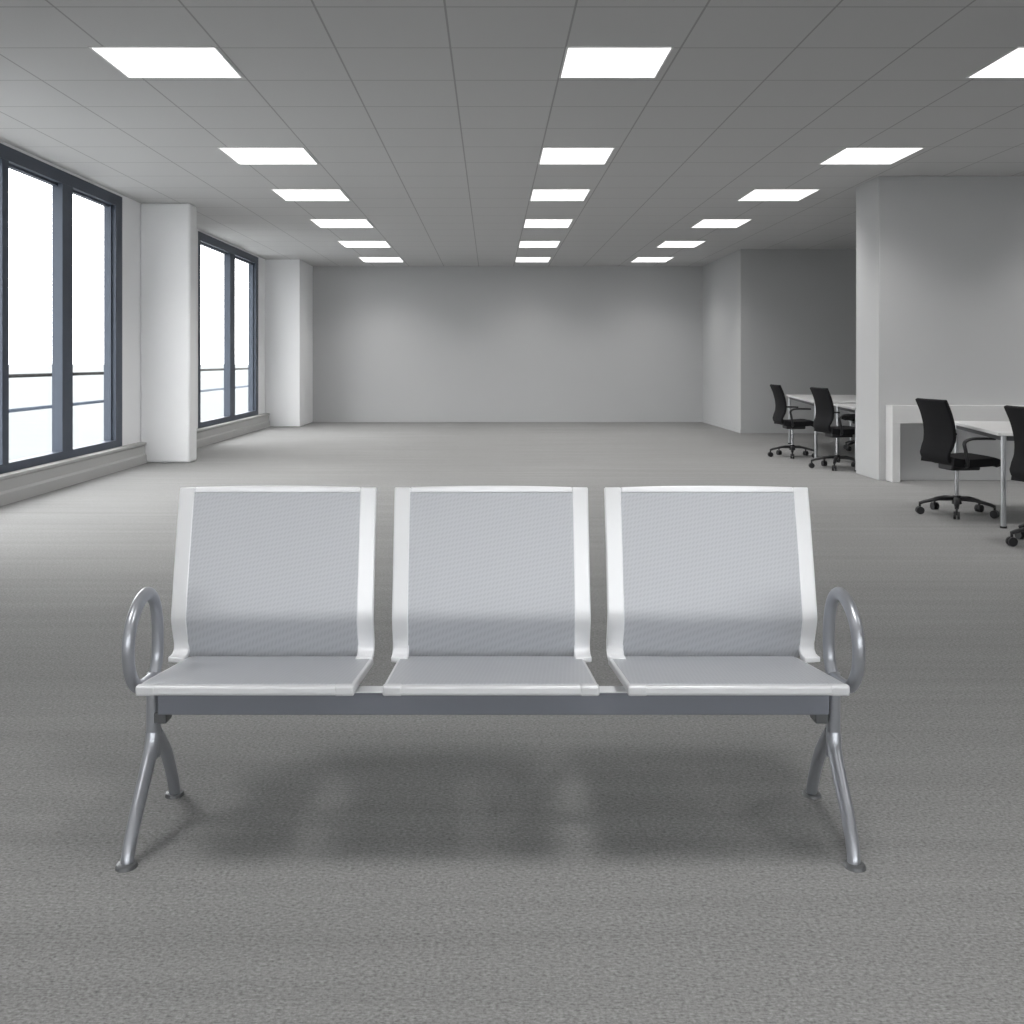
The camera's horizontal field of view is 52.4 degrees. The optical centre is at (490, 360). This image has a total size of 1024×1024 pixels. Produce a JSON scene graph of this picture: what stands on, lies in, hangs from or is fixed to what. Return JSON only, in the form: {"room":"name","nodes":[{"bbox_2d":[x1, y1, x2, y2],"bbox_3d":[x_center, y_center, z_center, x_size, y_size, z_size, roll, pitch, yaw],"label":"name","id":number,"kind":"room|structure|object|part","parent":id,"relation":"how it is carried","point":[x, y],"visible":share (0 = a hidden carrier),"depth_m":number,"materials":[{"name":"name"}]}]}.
{"room":"open-plan office","nodes":[
{"label":"open-plan office","id":0,"kind":"room"},
{"bbox_2d":[0,140,264,445],"bbox_3d":[-4.235,-0.333,8.200,0.130,3.086,24.800,0,0,0],"label":"wall","id":1,"kind":"structure","parent":0,"point":[130,208],"depth_m":12.10,"materials":[{"name":"white paint"}]},
{"bbox_2d":[0,143,121,473],"bbox_3d":[-4.233,-0.440,8.975,0.134,2.820,5.550,0,0,0],"label":"window","id":2,"kind":"structure","parent":1,"relation":"in","point":[64,185],"depth_m":10.16,"materials":[{"name":"grey metal"}]},
{"bbox_2d":[0,442,146,505],"bbox_3d":[-4.128,1.085,8.467,0.085,0.250,7.735,0,0,0],"label":"trim","id":3,"kind":"structure","parent":1,"relation":"attached to","point":[21,484],"depth_m":10.04,"materials":[{"name":"paint"}]},
{"bbox_2d":[198,231,257,427],"bbox_3d":[-4.233,-0.440,16.710,0.134,2.820,3.820,0,0,0],"label":"window","id":4,"kind":"structure","parent":1,"relation":"in","point":[231,253],"depth_m":16.64,"materials":[{"name":"grey metal"}]},
{"bbox_2d":[197,413,269,447],"bbox_3d":[-4.128,1.085,15.920,0.085,0.250,6.550,0,0,0],"label":"trim","id":5,"kind":"structure","parent":1,"relation":"attached to","point":[211,434],"depth_m":16.37,"materials":[{"name":"paint"}]},
{"bbox_2d":[140,203,196,462],"bbox_3d":[-3.870,-0.333,12.490,0.600,3.086,0.300,0,0,0],"label":"column","id":6,"kind":"structure","parent":0,"point":[168,231],"depth_m":12.34,"materials":[{"name":"white paint"}]},
{"bbox_2d":[265,259,312,426],"bbox_3d":[-3.850,-0.333,19.900,0.640,3.086,1.400,0,0,0],"label":"pillar","id":7,"kind":"structure","parent":0,"point":[288,282],"depth_m":19.20,"materials":[{"name":"white paint"}]},
{"bbox_2d":[313,266,702,419],"bbox_3d":[-0.205,-0.333,20.700,8.790,3.086,0.200,0,0,0],"label":"wall","id":8,"kind":"structure","parent":0,"point":[390,342],"depth_m":20.60,"materials":[{"name":"grey paint"}]},
{"bbox_2d":[0,422,1023,1023],"bbox_3d":[1.900,1.270,8.200,13.000,0.120,25.200,0,0,0],"label":"floor","id":9,"kind":"structure","parent":0,"point":[306,869],"depth_m":2.82,"materials":[{"name":"grey carpet"}]},
{"bbox_2d":[115,486,865,872],"bbox_3d":[0.006,0.784,2.715,1.828,0.860,0.514,0,0,0],"label":"bench","id":10,"kind":"object","parent":9,"relation":"on","point":[712,604],"visible":1,"depth_m":2.88,"materials":[{"name":"grey metal"}]},
{"bbox_3d":[-0.872,1.081,2.588,0.037,0.256,0.224,0,0,0],"label":"leg","id":11,"kind":"part","parent":10,"relation":"part of","materials":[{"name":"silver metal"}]},
{"bbox_3d":[-0.872,0.704,2.611,0.030,0.262,0.256,0,0,0],"label":"armrest","id":12,"kind":"part","parent":10,"relation":"part of","materials":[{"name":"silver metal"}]},
{"bbox_3d":[-0.872,0.914,2.688,0.035,0.218,0.045,0,0,0],"label":"leg frame","id":13,"kind":"part","parent":10,"relation":"part of","materials":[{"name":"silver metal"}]},
{"bbox_3d":[-0.877,1.079,2.799,0.037,0.269,0.227,0,0,-3],"label":"leg","id":14,"kind":"part","parent":10,"relation":"part of","materials":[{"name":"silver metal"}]},
{"bbox_3d":[-0.862,0.593,2.905,0.046,0.469,0.134,0,0,0],"label":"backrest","id":15,"kind":"part","parent":10,"relation":"part of","materials":[{"name":"silver metal"}]},
{"bbox_3d":[-0.583,0.797,2.684,0.500,0.055,0.412,0,0,0],"label":"perforated panel","id":16,"kind":"part","parent":10,"relation":"part of","materials":[{"name":"silver metal"}]},
{"bbox_3d":[-0.583,0.806,2.674,0.516,0.074,0.431,0,0,0],"label":"seat","id":17,"kind":"part","parent":10,"relation":"part of","materials":[{"name":"silver metal"}]},
{"bbox_3d":[-0.605,0.605,2.908,0.472,0.465,0.087,0,0,0],"label":"perforated panel","id":18,"kind":"part","parent":10,"relation":"part of","materials":[{"name":"silver metal"}]},
{"bbox_3d":[-0.605,0.364,2.953,0.468,0.021,0.019,0,0,0],"label":"rail","id":19,"kind":"part","parent":10,"relation":"part of","materials":[{"name":"silver metal"}]},
{"bbox_3d":[-0.348,0.593,2.905,0.046,0.469,0.134,0,0,0],"label":"rail","id":20,"kind":"part","parent":10,"relation":"part of","materials":[{"name":"silver metal"}]},
{"bbox_3d":[-0.251,0.593,2.905,0.046,0.469,0.134,0,0,0],"label":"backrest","id":21,"kind":"part","parent":10,"relation":"part of","materials":[{"name":"silver metal"}]},
{"bbox_3d":[0.000,0.806,2.674,0.512,0.074,0.431,0,0,0],"label":"seat","id":22,"kind":"part","parent":10,"relation":"part of","materials":[{"name":"silver metal"}]},
{"bbox_3d":[0.000,0.797,2.684,0.496,0.055,0.412,0,0,0],"label":"perforated panel","id":23,"kind":"part","parent":10,"relation":"part of","materials":[{"name":"silver metal"}]},
{"bbox_3d":[0.001,0.364,2.953,0.458,0.021,0.019,0,0,0],"label":"rail","id":24,"kind":"part","parent":10,"relation":"part of","materials":[{"name":"silver metal"}]},
{"bbox_3d":[0.001,0.605,2.908,0.462,0.465,0.087,0,0,0],"label":"perforated panel","id":25,"kind":"part","parent":10,"relation":"part of","materials":[{"name":"silver metal"}]},
{"bbox_3d":[0.253,0.593,2.905,0.046,0.469,0.134,0,0,0],"label":"rail","id":26,"kind":"part","parent":10,"relation":"part of","materials":[{"name":"silver metal"}]},
{"bbox_3d":[0.345,0.593,2.905,0.046,0.469,0.134,0,0,0],"label":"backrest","id":27,"kind":"part","parent":10,"relation":"part of","materials":[{"name":"silver metal"}]},
{"bbox_3d":[0.613,0.364,2.953,0.488,0.021,0.019,0,0,0],"label":"rail","id":28,"kind":"part","parent":10,"relation":"part of","materials":[{"name":"silver metal"}]},
{"bbox_3d":[0.613,0.605,2.908,0.492,0.465,0.087,0,0,0],"label":"perforated panel","id":29,"kind":"part","parent":10,"relation":"part of","materials":[{"name":"silver metal"}]},
{"bbox_3d":[0.587,0.806,2.674,0.524,0.074,0.431,0,0,0],"label":"seat","id":30,"kind":"part","parent":10,"relation":"part of","materials":[{"name":"silver metal"}]},
{"bbox_3d":[0.587,0.797,2.684,0.508,0.055,0.412,0,0,0],"label":"perforated panel","id":31,"kind":"part","parent":10,"relation":"part of","materials":[{"name":"silver metal"}]},
{"bbox_3d":[0.879,0.593,2.905,0.046,0.469,0.134,0,0,0],"label":"rail","id":32,"kind":"part","parent":10,"relation":"part of","materials":[{"name":"silver metal"}]},
{"bbox_3d":[0.889,1.079,2.799,0.037,0.269,0.227,0,0,3],"label":"leg","id":33,"kind":"part","parent":10,"relation":"part of","materials":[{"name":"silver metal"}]},
{"bbox_3d":[0.884,0.914,2.688,0.035,0.218,0.045,0,0,0],"label":"leg frame","id":34,"kind":"part","parent":10,"relation":"part of","materials":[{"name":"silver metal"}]},
{"bbox_3d":[0.876,1.082,2.588,0.038,0.258,0.225,0,0,5],"label":"leg","id":35,"kind":"part","parent":10,"relation":"part of","materials":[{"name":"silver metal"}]},
{"bbox_3d":[0.884,0.704,2.611,0.030,0.262,0.256,0,0,0],"label":"armrest","id":36,"kind":"part","parent":10,"relation":"part of","materials":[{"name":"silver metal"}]},
{"bbox_2d":[768,384,813,458],"bbox_3d":[3.789,0.754,13.148,0.579,0.912,0.603,0,0,0],"label":"office chair","id":37,"kind":"object","parent":9,"relation":"on","point":[781,406],"visible":0.98,"depth_m":13.05,"materials":[{"name":"black plastic"}]},
{"bbox_3d":[3.646,0.556,13.150,0.162,0.517,0.430,0,0,0],"label":"backrest","id":38,"kind":"part","parent":37,"relation":"part of","materials":[{"name":"black fabric"}]},
{"bbox_3d":[3.848,0.777,13.150,0.413,0.084,0.470,0,0,0],"label":"seat","id":39,"kind":"part","parent":37,"relation":"part of","materials":[{"name":"black fabric"}]},
{"bbox_3d":[3.828,0.703,12.906,0.265,0.244,0.095,0,0,0],"label":"armrest","id":40,"kind":"part","parent":37,"relation":"part of","materials":[{"name":"black plastic"}]},
{"bbox_2d":[786,394,855,457],"bbox_3d":[4.592,0.850,13.890,0.950,0.720,2.600,0,0,9],"label":"meeting table","id":41,"kind":"object","parent":9,"relation":"on","point":[808,399],"visible":0.48,"depth_m":13.61,"materials":[{"name":"white laminate"}]},
{"bbox_3d":[4.364,0.857,15.197,0.037,0.682,0.036,0,0,9],"label":"leg","id":42,"kind":"part","parent":41,"relation":"part of","materials":[{"name":"silver metal"}]},
{"bbox_3d":[3.971,0.857,12.717,0.037,0.682,0.036,0,0,9],"label":"leg","id":43,"kind":"part","parent":41,"relation":"part of","materials":[{"name":"silver metal"}]},
{"bbox_3d":[4.592,0.534,13.890,0.880,0.036,2.530,0,0,9],"label":"under frame","id":44,"kind":"part","parent":41,"relation":"part of","materials":[{"name":"grey metal"}]},
{"bbox_2d":[808,387,854,470],"bbox_3d":[3.893,0.754,11.729,0.601,0.912,0.601,0,0,-7],"label":"office chair","id":45,"kind":"object","parent":9,"relation":"on","point":[824,416],"visible":0.91,"depth_m":11.63,"materials":[{"name":"black fabric"}]},
{"bbox_3d":[3.737,0.556,11.700,0.162,0.517,0.430,0,0,-7],"label":"backrest","id":46,"kind":"part","parent":45,"relation":"part of","materials":[{"name":"black fabric"}]},
{"bbox_3d":[3.938,0.777,11.725,0.413,0.084,0.470,0,0,-7],"label":"seat","id":47,"kind":"part","parent":45,"relation":"part of","materials":[{"name":"black fabric"}]},
{"bbox_3d":[3.947,0.703,11.480,0.265,0.244,0.095,0,0,-7],"label":"armrest","id":48,"kind":"part","parent":45,"relation":"part of","materials":[{"name":"black plastic"}]},
{"bbox_2d":[833,404,855,470],"bbox_3d":[4.504,0.860,11.859,0.950,0.700,1.120,0,0,7],"label":"desk","id":49,"kind":"object","parent":9,"relation":"on","point":[846,407],"visible":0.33,"depth_m":11.89,"materials":[{"name":"white laminate"}]},
{"bbox_3d":[4.144,0.867,12.425,0.037,0.662,0.036,0,0,7],"label":"leg","id":50,"kind":"part","parent":49,"relation":"part of","materials":[{"name":"silver metal"}]},
{"bbox_3d":[4.504,0.554,11.859,0.880,0.036,1.050,0,0,7],"label":"under frame","id":51,"kind":"part","parent":49,"relation":"part of","materials":[{"name":"grey metal"}]},
{"bbox_3d":[4.011,0.867,11.404,0.037,0.662,0.036,0,0,7],"label":"leg","id":52,"kind":"part","parent":49,"relation":"part of","materials":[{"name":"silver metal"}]},
{"bbox_2d":[841,416,854,450],"bbox_3d":[5.076,0.754,14.090,0.601,0.912,0.601,0,0,0],"label":"office chair","id":53,"kind":"object","parent":9,"relation":"on","point":[850,418],"visible":0.15,"depth_m":14.06,"materials":[{"name":"black plastic"}]},
{"bbox_3d":[5.032,0.777,14.100,0.413,0.084,0.470,0,0,0],"label":"seat","id":54,"kind":"part","parent":53,"relation":"part of","materials":[{"name":"black fabric"}]},
{"bbox_2d":[886,405,1023,481],"bbox_3d":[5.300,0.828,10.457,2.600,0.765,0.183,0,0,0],"label":"desk","id":55,"kind":"object","parent":9,"relation":"on","point":[895,414],"visible":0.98,"depth_m":10.36,"materials":[{"name":"white laminate"}]},
{"bbox_3d":[4.040,0.916,10.457,0.080,0.587,0.183,0,0,0],"label":"panel","id":56,"kind":"part","parent":55,"relation":"part of","materials":[{"name":"white laminate"}]},
{"bbox_2d":[915,398,1000,519],"bbox_3d":[3.664,0.754,8.209,0.601,0.912,0.601,0,0,-7],"label":"office chair","id":57,"kind":"object","parent":9,"relation":"on","point":[939,438],"visible":0.99,"depth_m":8.10,"materials":[{"name":"black fabric"}]},
{"bbox_3d":[3.509,0.556,8.180,0.162,0.517,0.430,0,0,-7],"label":"backrest","id":58,"kind":"part","parent":57,"relation":"part of","materials":[{"name":"black fabric"}]},
{"bbox_3d":[3.710,0.777,8.205,0.413,0.084,0.470,0,0,-7],"label":"seat","id":59,"kind":"part","parent":57,"relation":"part of","materials":[{"name":"black fabric"}]},
{"bbox_3d":[3.719,0.703,7.960,0.265,0.244,0.095,0,0,-7],"label":"armrest","id":60,"kind":"part","parent":57,"relation":"part of","materials":[{"name":"black plastic"}]},
{"bbox_2d":[954,421,1013,528],"bbox_3d":[4.274,0.863,8.141,0.950,0.695,1.500,0,0,11],"label":"meeting table","id":61,"kind":"object","parent":9,"relation":"on","point":[999,430],"visible":0.61,"depth_m":7.82,"materials":[{"name":"white laminate"}]},
{"bbox_3d":[3.993,0.870,8.917,0.037,0.657,0.036,0,0,11],"label":"leg","id":62,"kind":"part","parent":61,"relation":"part of","materials":[{"name":"silver metal"}]},
{"bbox_3d":[4.274,0.559,8.141,0.880,0.036,1.430,0,0,11],"label":"under frame","id":63,"kind":"part","parent":61,"relation":"part of","materials":[{"name":"grey metal"}]},
{"bbox_3d":[3.713,0.870,7.535,0.037,0.657,0.036,0,0,11],"label":"leg","id":64,"kind":"part","parent":61,"relation":"part of","materials":[{"name":"silver metal"}]},
{"bbox_2d":[1004,405,1023,546],"bbox_3d":[3.662,0.754,6.800,0.574,0.912,0.603,0,0,0],"label":"office chair","id":65,"kind":"object","parent":9,"relation":"on","point":[1015,414],"visible":1,"depth_m":6.89,"materials":[{"name":"black fabric"}]},
{"bbox_3d":[3.521,0.556,6.800,0.162,0.517,0.430,0,0,0],"label":"backrest","id":66,"kind":"part","parent":65,"relation":"part of","materials":[{"name":"black fabric"}]},
{"bbox_2d":[0,0,1023,265],"bbox_3d":[1.900,-1.936,8.200,13.000,0.120,25.200,0,0,0],"label":"ceiling","id":67,"kind":"structure","parent":0,"point":[435,119],"depth_m":7.85,"materials":[{"name":"tile"}]},
{"bbox_2d":[88,46,242,77],"bbox_3d":[-2.020,-1.873,6.540,0.760,0.006,0.680,0,0,0],"label":"recessed light","id":68,"kind":"object","parent":67,"relation":"in","point":[131,61],"visible":1,"depth_m":6.50,"materials":[{"name":"white plastic"}]},
{"bbox_2d":[217,147,318,164],"bbox_3d":[-2.020,-1.873,9.510,0.760,0.006,0.780,0,0,0],"label":"recessed light","id":69,"kind":"object","parent":67,"relation":"in","point":[240,155],"visible":1,"depth_m":9.47,"materials":[{"name":"white plastic"}]},
{"bbox_2d":[271,189,350,200],"bbox_3d":[-2.020,-1.873,11.750,0.760,0.006,0.820,0,0,0],"label":"recessed light","id":70,"kind":"object","parent":67,"relation":"in","point":[286,194],"visible":1,"depth_m":11.69,"materials":[{"name":"white plastic"}]},
{"bbox_2d":[309,219,373,227],"bbox_3d":[-2.020,-1.873,14.180,0.760,0.006,0.880,0,0,0],"label":"recessed light","id":71,"kind":"object","parent":67,"relation":"in","point":[322,223],"visible":1,"depth_m":14.16,"materials":[{"name":"white plastic"}]},
{"bbox_2d":[338,241,391,247],"bbox_3d":[-2.020,-1.873,16.685,0.760,0.006,0.930,0,0,0],"label":"recessed light","id":72,"kind":"object","parent":67,"relation":"in","point":[347,244],"visible":1,"depth_m":16.71,"materials":[{"name":"white plastic"}]},
{"bbox_2d":[358,257,403,261],"bbox_3d":[-2.020,-1.873,19.230,0.760,0.006,0.940,0,0,0],"label":"recessed light","id":73,"kind":"object","parent":67,"relation":"in","point":[364,259],"visible":1,"depth_m":19.18,"materials":[{"name":"white plastic"}]},
{"bbox_2d":[515,257,550,261],"bbox_3d":[0.770,-1.873,19.230,0.640,0.006,0.940,0,0,0],"label":"recessed light","id":74,"kind":"object","parent":67,"relation":"in","point":[518,259],"visible":1,"depth_m":19.18,"materials":[{"name":"white plastic"}]},
{"bbox_2d":[518,241,560,247],"bbox_3d":[0.770,-1.873,16.685,0.640,0.006,0.930,0,0,0],"label":"recessed light","id":75,"kind":"object","parent":67,"relation":"in","point":[522,244],"visible":1,"depth_m":16.71,"materials":[{"name":"white plastic"}]},
{"bbox_2d":[523,219,572,227],"bbox_3d":[0.770,-1.873,14.180,0.640,0.006,0.880,0,0,0],"label":"recessed light","id":76,"kind":"object","parent":67,"relation":"in","point":[528,223],"visible":1,"depth_m":14.16,"materials":[{"name":"white plastic"}]},
{"bbox_2d":[529,189,590,200],"bbox_3d":[0.770,-1.873,11.750,0.640,0.006,0.820,0,0,0],"label":"recessed light","id":77,"kind":"object","parent":67,"relation":"in","point":[536,194],"visible":1,"depth_m":11.69,"materials":[{"name":"white plastic"}]},
{"bbox_2d":[538,147,614,164],"bbox_3d":[0.770,-1.873,9.510,0.640,0.006,0.780,0,0,0],"label":"recessed light","id":78,"kind":"object","parent":67,"relation":"in","point":[549,155],"visible":1,"depth_m":9.47,"materials":[{"name":"white plastic"}]},
{"bbox_2d":[559,46,673,77],"bbox_3d":[0.770,-1.873,6.540,0.640,0.006,0.680,0,0,0],"label":"recessed light","id":79,"kind":"object","parent":67,"relation":"in","point":[578,61],"visible":1,"depth_m":6.50,"materials":[{"name":"white plastic"}]},
{"bbox_2d":[631,257,673,261],"bbox_3d":[2.975,-1.873,19.230,0.670,0.006,0.940,0,0,0],"label":"recessed light","id":80,"kind":"object","parent":67,"relation":"in","point":[638,259],"visible":1,"depth_m":19.18,"materials":[{"name":"white plastic"}]},
{"bbox_2d":[656,241,705,247],"bbox_3d":[3.038,-1.873,16.685,0.645,0.006,0.930,0,0,0],"label":"recessed light","id":81,"kind":"object","parent":67,"relation":"in","point":[666,244],"visible":1,"depth_m":16.71,"materials":[{"name":"white plastic"}]},
{"bbox_2d":[690,219,751,227],"bbox_3d":[3.127,-1.873,14.180,0.655,0.006,0.880,0,0,0],"label":"recessed light","id":82,"kind":"object","parent":67,"relation":"in","point":[704,223],"visible":1,"depth_m":14.16,"materials":[{"name":"white plastic"}]},
{"bbox_2d":[737,189,820,200],"bbox_3d":[3.232,-1.873,11.750,0.725,0.006,0.820,0,0,0],"label":"recessed light","id":83,"kind":"object","parent":67,"relation":"in","point":[755,194],"visible":1,"depth_m":11.69,"materials":[{"name":"white plastic"}]},
{"bbox_2d":[818,147,924,164],"bbox_3d":[3.462,-1.873,9.510,0.695,0.006,0.780,0,0,0],"label":"recessed light","id":84,"kind":"object","parent":67,"relation":"in","point":[848,155],"visible":1,"depth_m":9.47,"materials":[{"name":"white plastic"}]},
{"bbox_2d":[966,46,1023,77],"bbox_3d":[3.485,-1.873,6.540,0.690,0.006,0.680,0,0,0],"label":"recessed light","id":85,"kind":"object","parent":67,"relation":"in","point":[1010,64],"visible":1,"depth_m":6.63,"materials":[{"name":"white plastic"}]},
{"bbox_2d":[703,249,855,429],"bbox_3d":[6.195,-0.333,19.125,4.010,3.086,3.350,0,0,0],"label":"wall","id":86,"kind":"structure","parent":0,"point":[786,318],"depth_m":17.45,"materials":[{"name":"grey paint"}]},
{"bbox_2d":[313,420,822,432],"bbox_3d":[2.335,1.185,19.019,11.730,0.050,3.162,0,0,0],"label":"baseboard","id":87,"kind":"structure","parent":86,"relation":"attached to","point":[313,420],"depth_m":20.59,"materials":[{"name":"grey paint"}]},
{"bbox_2d":[856,176,1023,479],"bbox_3d":[6.067,-0.333,10.880,4.265,3.086,0.660,0,0,0],"label":"wall partition","id":88,"kind":"structure","parent":0,"point":[940,259],"depth_m":10.55,"materials":[{"name":"grey paint"}]},
{"label":"outside","id":89,"kind":"structure","parent":0,"visible":0},
{"bbox_3d":[-5.250,1.415,17.000,1.300,0.290,46.000,0,0,0],"label":"balcony","id":90,"kind":"object","parent":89,"visible":0},
{"bbox_2d":[9,368,247,412],"bbox_3d":[-5.600,0.712,17.000,0.044,1.117,44.000,0,0,0],"label":"balcony railing","id":91,"kind":"object","parent":90,"relation":"on","point":[217,369],"visible":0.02,"depth_m":13.97,"materials":[{"name":"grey metal"}]},
{"bbox_3d":[-5.600,0.580,17.000,0.044,0.044,44.000,0,0,0],"label":"rail","id":92,"kind":"part","parent":91,"relation":"part of","materials":[{"name":"grey metal"}]},
{"bbox_3d":[-5.600,0.175,17.000,0.044,0.044,44.000,0,0,0],"label":"handrail","id":93,"kind":"part","parent":91,"relation":"part of","materials":[{"name":"grey metal"}]},
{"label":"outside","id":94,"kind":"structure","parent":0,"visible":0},
{"bbox_2d":[9,364,247,459],"bbox_3d":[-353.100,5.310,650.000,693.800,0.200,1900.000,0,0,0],"label":"ground","id":95,"kind":"structure","parent":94,"point":[30,432],"depth_m":130.55,"materials":[{"name":"white"}]}
]}

